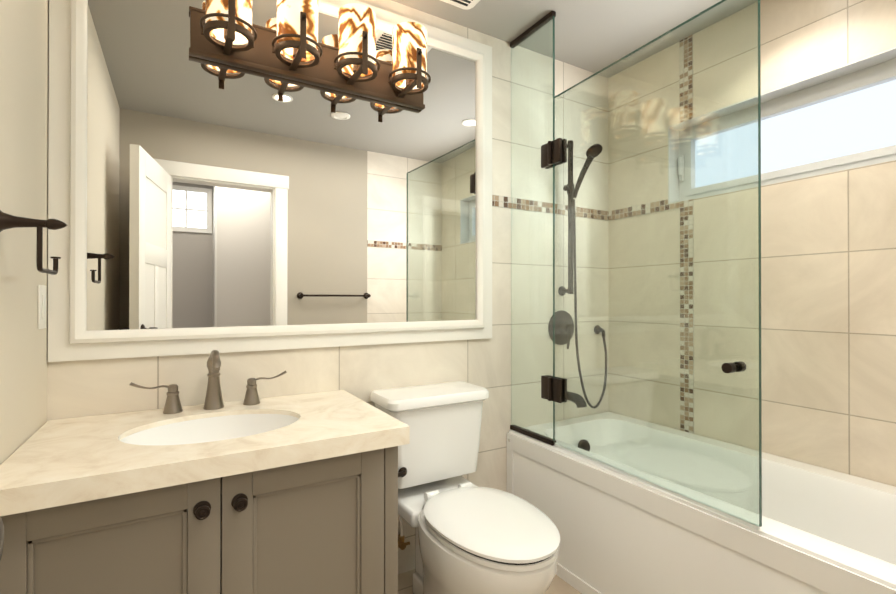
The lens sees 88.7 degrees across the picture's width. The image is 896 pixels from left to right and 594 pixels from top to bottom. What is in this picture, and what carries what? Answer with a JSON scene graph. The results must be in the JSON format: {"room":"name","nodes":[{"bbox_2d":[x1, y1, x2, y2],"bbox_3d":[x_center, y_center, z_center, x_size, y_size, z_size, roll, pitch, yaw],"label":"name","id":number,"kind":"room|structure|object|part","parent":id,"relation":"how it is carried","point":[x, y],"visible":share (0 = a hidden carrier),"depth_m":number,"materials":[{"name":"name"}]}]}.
{"room":"bathroom","nodes":[
{"label":"bathroom","id":0,"kind":"room"},
{"bbox_2d":[0,0,48,464],"bbox_3d":[-0.726,-0.045,0.451,0.120,2.440,2.070,0,0,-31],"label":"wall","id":1,"kind":"structure","parent":0,"point":[24,67],"depth_m":1.15,"materials":[{"name":"beige paint"}]},
{"bbox_2d":[0,210,66,274],"bbox_3d":[-0.949,-0.122,1.067,0.119,0.134,0.191,0,0,-31],"label":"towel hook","id":2,"kind":"object","parent":1,"relation":"attached to","point":[8,221],"visible":1,"depth_m":1.01,"materials":[{"name":"brown metal"}]},
{"bbox_2d":[38,285,45,328],"bbox_3d":[-1.154,0.028,1.304,0.009,0.124,0.072,0,0,-31],"label":"switch plate","id":3,"kind":"object","parent":1,"relation":"attached to","point":[41,306],"visible":0.98,"depth_m":1.29,"materials":[{"name":"white plastic"}]},
{"bbox_2d":[47,0,608,573],"bbox_3d":[-0.093,-0.038,2.095,2.880,2.440,0.120,0,0,-31],"label":"wall","id":4,"kind":"structure","parent":0,"point":[81,388],"depth_m":2.23,"materials":[{"name":"tile"}]},
{"bbox_2d":[48,0,491,361],"bbox_3d":[-0.488,-0.502,1.776,1.627,1.395,0.031,0,0,-31],"label":"mirror","id":5,"kind":"object","parent":4,"relation":"attached to","point":[199,205],"visible":1,"depth_m":1.65,"materials":[{"name":"white mirror"}]},
{"bbox_2d":[189,0,430,109],"bbox_3d":[-0.443,-0.940,1.688,0.888,0.260,0.209,0,0,-31],"label":"sconce","id":6,"kind":"object","parent":5,"relation":"attached to","point":[227,32],"visible":1,"depth_m":1.67,"materials":[{"name":"brown metal"}]},
{"bbox_2d":[492,195,607,220],"bbox_3d":[0.564,-0.465,2.412,0.828,0.055,0.004,0,0,-31],"label":"trim","id":7,"kind":"structure","parent":4,"relation":"attached to","point":[508,202],"depth_m":2.36,"materials":[{"name":"multicoloured tile"}]},
{"bbox_2d":[548,140,606,407],"bbox_3d":[0.756,-0.114,2.377,0.393,1.408,0.255,0,0,-31],"label":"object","id":8,"kind":"object","parent":4,"relation":"attached to","point":[571,252],"depth_m":2.37,"materials":[{"name":"brown metal"}]},
{"bbox_2d":[398,569,581,593],"bbox_3d":[0.433,1.228,1.198,2.880,0.100,2.190,0,0,-31],"label":"floor","id":9,"kind":"structure","parent":0,"point":[559,585],"depth_m":1.87,"materials":[{"name":"tile"}]},
{"bbox_2d":[0,350,409,593],"bbox_3d":[-0.652,0.674,1.337,0.903,1.008,0.607,0,0,-31],"label":"bathroom vanity","id":10,"kind":"object","parent":9,"relation":"on","point":[252,492],"visible":1,"depth_m":1.13,"materials":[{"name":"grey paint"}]},
{"bbox_2d":[130,350,286,413],"bbox_3d":[-0.757,0.270,1.488,0.463,0.198,0.157,0,0,-31],"label":"faucet","id":11,"kind":"object","parent":10,"relation":"on","point":[213,404],"depth_m":1.51,"materials":[{"name":"silver metal"}]},
{"bbox_2d":[120,414,298,445],"bbox_3d":[-0.666,0.458,1.320,0.476,0.150,0.348,0,0,-31],"label":"sink","id":12,"kind":"object","parent":10,"relation":"in","point":[182,429],"depth_m":1.42,"materials":[{"name":"white ceramic"}]},
{"bbox_2d":[370,381,559,593],"bbox_3d":[0.057,0.779,1.641,0.485,0.802,0.802,0,0,-31],"label":"toilet","id":13,"kind":"object","parent":9,"relation":"on","point":[471,538],"visible":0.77,"depth_m":1.62,"materials":[{"name":"white ceramic"}]},
{"bbox_3d":[-0.209,0.848,1.808,0.197,0.413,0.243,0,0,-31],"label":"lever","id":14,"kind":"part","parent":13,"relation":"part of","materials":[{"name":"brown metal"}]},
{"bbox_3d":[-0.072,0.565,1.890,0.456,0.372,0.242,0,0,-31],"label":"tank","id":15,"kind":"part","parent":13,"relation":"part of","materials":[{"name":"white ceramic"}]},
{"bbox_3d":[0.134,0.750,1.539,0.380,0.050,0.549,0,0,-31],"label":"seat","id":16,"kind":"part","parent":13,"relation":"part of","materials":[{"name":"white plastic"}]},
{"bbox_2d":[507,412,895,593],"bbox_3d":[1.095,0.915,1.590,0.737,0.530,1.944,0,0,-31],"label":"tub","id":17,"kind":"object","parent":9,"relation":"on","point":[822,530],"visible":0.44,"depth_m":1.65,"materials":[{"name":"white ceramic"}]},
{"bbox_2d":[510,0,761,529],"bbox_3d":[0.583,-0.305,1.761,0.091,1.904,1.137,0,0,-31],"label":"glass screen","id":18,"kind":"object","parent":17,"relation":"on","point":[553,388],"visible":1,"depth_m":1.62,"materials":[{"name":"clear glass"}]},
{"bbox_2d":[392,0,757,77],"bbox_3d":[0.433,-1.312,1.209,2.880,0.100,2.190,0,0,-31],"label":"ceiling","id":19,"kind":"structure","parent":0,"point":[593,36],"depth_m":2.10,"materials":[{"name":"grey paint"}]},
{"bbox_2d":[440,0,479,9],"bbox_3d":[0.040,-1.249,1.796,0.300,0.018,0.300,0,0,-31],"label":"fan","id":20,"kind":"object","parent":19,"relation":"attached to","point":[466,4],"visible":0.98,"depth_m":1.93,"materials":[{"name":"white plastic"}]},
{"bbox_2d":[608,0,895,486],"bbox_3d":[1.553,-0.040,1.795,0.250,2.440,2.070,0,0,-31],"label":"wall","id":21,"kind":"structure","parent":0,"point":[828,315],"depth_m":1.88,"materials":[{"name":"tile"}]},
{"bbox_2d":[608,34,693,433],"bbox_3d":[1.053,-0.302,2.394,0.004,1.910,0.473,0,0,-31],"label":"trim","id":22,"kind":"structure","parent":21,"relation":"attached to","point":[688,290],"depth_m":2.22,"materials":[{"name":"multicoloured tile"}]},
{"bbox_2d":[668,47,895,203],"bbox_3d":[1.488,-0.664,1.805,0.144,0.390,1.250,0,0,-31],"label":"window","id":23,"kind":"structure","parent":21,"relation":"in","point":[841,118],"depth_m":1.89,"materials":[{"name":"glass"}]},
{"bbox_3d":[0.881,-0.046,0.266,2.460,2.440,0.120,0,0,-31],"label":"wall","id":24,"kind":"structure","parent":0,"visible":0},
{"bbox_3d":[-0.215,0.158,0.099,0.188,2.010,0.684,0,0,-31],"label":"door","id":25,"kind":"structure","parent":24,"relation":"in","visible":0},
{"bbox_2d":[0,517,3,559],"bbox_3d":[-0.378,0.174,0.280,0.167,0.064,0.165,0,0,-31],"label":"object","id":26,"kind":"structure","parent":25,"relation":"attached to","point":[1,535],"depth_m":0.33,"materials":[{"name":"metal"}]}
]}

